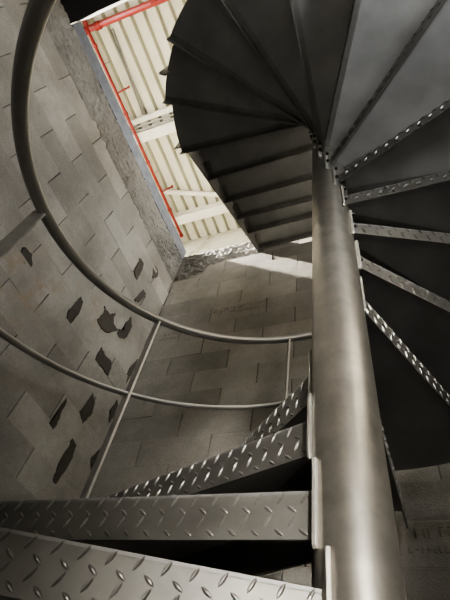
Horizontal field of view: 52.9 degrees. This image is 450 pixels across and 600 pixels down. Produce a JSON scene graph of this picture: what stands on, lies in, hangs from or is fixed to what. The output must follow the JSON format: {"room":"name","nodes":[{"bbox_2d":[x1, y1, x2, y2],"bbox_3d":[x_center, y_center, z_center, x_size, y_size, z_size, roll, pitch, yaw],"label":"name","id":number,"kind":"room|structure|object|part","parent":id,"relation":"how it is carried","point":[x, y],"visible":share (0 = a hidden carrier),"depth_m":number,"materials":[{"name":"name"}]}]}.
{"room":"spiral stairwell","nodes":[
{"label":"spiral stairwell","id":0,"kind":"room"},
{"bbox_2d":[0,0,172,500],"bbox_3d":[-1.716,-0.496,1.814,0.189,5.120,4.400,-11,-56,19],"label":"wall","id":1,"kind":"structure","parent":0,"point":[55,425],"depth_m":3.10,"materials":[{"name":"concrete"}]},
{"bbox_2d":[46,0,181,281],"bbox_3d":[-1.175,-1.558,4.058,0.276,0.460,3.300,-11,-56,19],"label":"concrete beam","id":2,"kind":"structure","parent":1,"relation":"attached to","point":[68,45],"depth_m":4.08,"materials":[{"name":"grey concrete"}]},
{"bbox_2d":[71,22,185,258],"bbox_3d":[-0.917,-1.428,4.528,0.112,0.190,2.405,-11,-56,19],"label":"trim","id":3,"kind":"structure","parent":1,"relation":"attached to","point":[82,36],"depth_m":4.37,"materials":[{"name":"grey metal"}]},
{"bbox_2d":[60,0,127,23],"bbox_3d":[0.002,-3.532,2.884,3.450,0.425,1.978,-11,-56,19],"label":"ceiling slab","id":4,"kind":"structure","parent":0,"point":[76,10],"depth_m":3.71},
{"bbox_2d":[79,0,239,241],"bbox_3d":[-1.868,-5.961,7.360,11.992,0.150,11.300,-11,-56,19],"label":"ceiling","id":5,"kind":"structure","parent":0,"point":[142,36],"depth_m":8.68,"materials":[{"name":"beige paint"}]},
{"bbox_2d":[82,0,168,35],"bbox_3d":[-0.141,-5.346,7.315,7.003,0.238,0.331,-10,-55,18],"label":"pipe","id":6,"kind":"object","parent":5,"relation":"hanging from","point":[98,25],"visible":0.56,"depth_m":7.83,"materials":[{"name":"red metal"}]},
{"bbox_2d":[110,28,145,114],"bbox_3d":[-1.813,-4.261,8.509,0.084,0.024,1.524,-9,-55,17],"label":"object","id":7,"kind":"object","parent":5,"relation":"attached to","point":[112,28],"visible":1,"depth_m":8.47,"materials":[{"name":"metal"}]},
{"bbox_2d":[85,27,182,236],"bbox_3d":[-1.584,-3.212,9.164,0.295,0.357,4.320,-11,-56,19],"label":"pipe","id":8,"kind":"object","parent":5,"relation":"hanging from","point":[94,45],"visible":1,"depth_m":8.84,"materials":[{"name":"red metal"}]},
{"bbox_2d":[127,105,172,126],"bbox_3d":[-0.952,-3.723,8.718,12.000,0.140,0.090,-11,-56,19],"label":"roof beam","id":9,"kind":"structure","parent":5,"relation":"attached to","point":[168,109],"depth_m":8.84,"materials":[{"name":"white metal"}]},
{"bbox_2d":[132,119,175,144],"bbox_3d":[-0.857,-3.465,8.846,12.000,0.220,0.200,-11,-56,19],"label":"roof beam","id":10,"kind":"structure","parent":5,"relation":"attached to","point":[168,127],"depth_m":8.94,"materials":[{"name":"white metal"}]},
{"bbox_2d":[170,201,228,225],"bbox_3d":[-0.217,-1.983,9.848,12.000,0.240,0.200,-11,-56,19],"label":"roof beam","id":11,"kind":"structure","parent":5,"relation":"attached to","point":[216,208],"depth_m":9.90,"materials":[{"name":"white metal"}]},
{"bbox_2d":[159,189,217,196],"bbox_3d":[-0.452,-2.282,9.728,1.961,0.110,0.110,5,-52,7],"label":"brace","id":12,"kind":"object","parent":11,"relation":"attached to","point":[170,192],"visible":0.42,"depth_m":9.72,"materials":[{"name":"white paint"}]},
{"bbox_3d":[-3.185,-5.586,7.591,0.500,0.300,11.240,-11,-56,19],"label":"girder","id":13,"kind":"object","parent":5,"relation":"attached to","visible":0},
{"bbox_2d":[130,114,172,129],"bbox_3d":[-0.952,-3.552,8.619,4.000,0.028,0.028,-11,-56,19],"label":"conduit","id":14,"kind":"object","parent":13,"relation":"attached to","point":[171,114],"visible":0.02,"depth_m":8.76,"materials":[{"name":"white metal"}]},
{"bbox_2d":[132,118,173,133],"bbox_3d":[-0.928,-3.498,8.656,4.000,0.028,0.028,-11,-56,19],"label":"conduit","id":15,"kind":"object","parent":13,"relation":"attached to","point":[171,118],"visible":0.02,"depth_m":8.80,"materials":[{"name":"white metal"}]},
{"bbox_2d":[182,228,249,256],"bbox_3d":[-0.340,-0.127,8.430,12.000,4.825,0.035,-11,-56,19],"label":"wall","id":16,"kind":"structure","parent":0,"point":[218,241],"depth_m":10.01,"materials":[{"name":"beige paint"}]},
{"bbox_2d":[187,234,209,256],"bbox_3d":[-0.740,-0.573,9.210,0.404,2.903,0.044,-11,-56,19],"label":"conduit","id":17,"kind":"object","parent":16,"relation":"attached to","point":[202,243],"visible":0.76,"depth_m":10.00,"materials":[{"name":"beige paint"}]},
{"bbox_2d":[89,237,449,599],"bbox_3d":[0.753,0.887,2.526,3.450,5.320,0.189,-11,-56,19],"label":"wall","id":18,"kind":"structure","parent":0,"point":[268,293],"depth_m":3.24,"materials":[{"name":"concrete"}]},
{"bbox_2d":[172,242,263,284],"bbox_3d":[-0.022,-0.316,4.818,0.980,0.533,0.277,-11,-56,19],"label":"trim","id":19,"kind":"structure","parent":18,"relation":"attached to","point":[191,265],"depth_m":4.83,"materials":[{"name":"grey concrete"}]},
{"bbox_3d":[-0.434,0.758,-0.833,3.450,0.150,4.400,-11,-56,19],"label":"floor","id":20,"kind":"structure","parent":0,"visible":0},
{"bbox_2d":[0,0,449,599],"bbox_3d":[0.542,-0.475,2.204,2.085,6.391,2.381,-13,-57,20],"label":"spiral staircase","id":21,"kind":"structure","parent":20,"relation":"on","point":[325,121],"depth_m":1.65,"materials":[{"name":"metal"}]},
{"bbox_3d":[0.574,-0.595,2.384,2.065,4.949,2.389,-11,-56,19],"label":"rail","id":22,"kind":"part","parent":21,"relation":"part of","materials":[{"name":"metal"}]},
{"bbox_3d":[0.648,-0.894,2.770,2.085,4.966,2.404,-11,-56,19],"label":"handrail","id":23,"kind":"part","parent":21,"relation":"part of","materials":[{"name":"metal"}]},
{"bbox_3d":[0.190,0.276,1.000,0.018,0.173,0.009,34,-54,-15],"label":"hub plate","id":24,"kind":"part","parent":21,"relation":"part of","materials":[{"name":"metal"}]},
{"bbox_3d":[0.223,0.190,1.160,0.018,0.173,0.009,16,-52,-2],"label":"hub plate","id":25,"kind":"part","parent":21,"relation":"part of","materials":[{"name":"metal"}]},
{"bbox_3d":[0.167,0.369,0.831,0.009,0.173,0.018,-22,-60,25],"label":"hub plate","id":26,"kind":"part","parent":21,"relation":"part of","materials":[{"name":"metal"}]},
{"bbox_3d":[0.464,-0.735,2.216,0.018,0.173,0.009,19,-52,-4],"label":"hub plate","id":27,"kind":"part","parent":21,"relation":"part of","materials":[{"name":"metal"}]},
{"bbox_3d":[0.463,-0.634,2.064,0.018,0.173,0.009,37,-55,-17],"label":"hub plate","id":28,"kind":"part","parent":21,"relation":"part of","materials":[{"name":"metal"}]},
{"bbox_3d":[0.156,0.460,0.674,0.009,0.173,0.018,-2,-53,13],"label":"hub plate","id":29,"kind":"part","parent":21,"relation":"part of","materials":[{"name":"metal"}]},
{"bbox_3d":[0.465,-0.525,1.919,0.009,0.173,0.018,-19,-59,23],"label":"hub plate","id":30,"kind":"part","parent":21,"relation":"part of","materials":[{"name":"metal"}]},
{"bbox_3d":[0.465,-0.407,1.780,0.009,0.173,0.018,0,-53,11],"label":"hub plate","id":31,"kind":"part","parent":21,"relation":"part of","materials":[{"name":"metal"}]},
{"bbox_3d":[0.460,-0.282,1.649,0.009,0.173,0.018,18,-52,-3],"label":"hub plate","id":32,"kind":"part","parent":21,"relation":"part of","materials":[{"name":"metal"}]},
{"bbox_3d":[0.446,-0.151,1.522,0.009,0.173,0.018,36,-55,-16],"label":"hub plate","id":33,"kind":"part","parent":21,"relation":"part of","materials":[{"name":"metal"}]},
{"bbox_3d":[0.421,-0.020,1.399,0.018,0.173,0.009,-20,-59,24],"label":"hub plate","id":34,"kind":"part","parent":21,"relation":"part of","materials":[{"name":"metal"}]}
]}

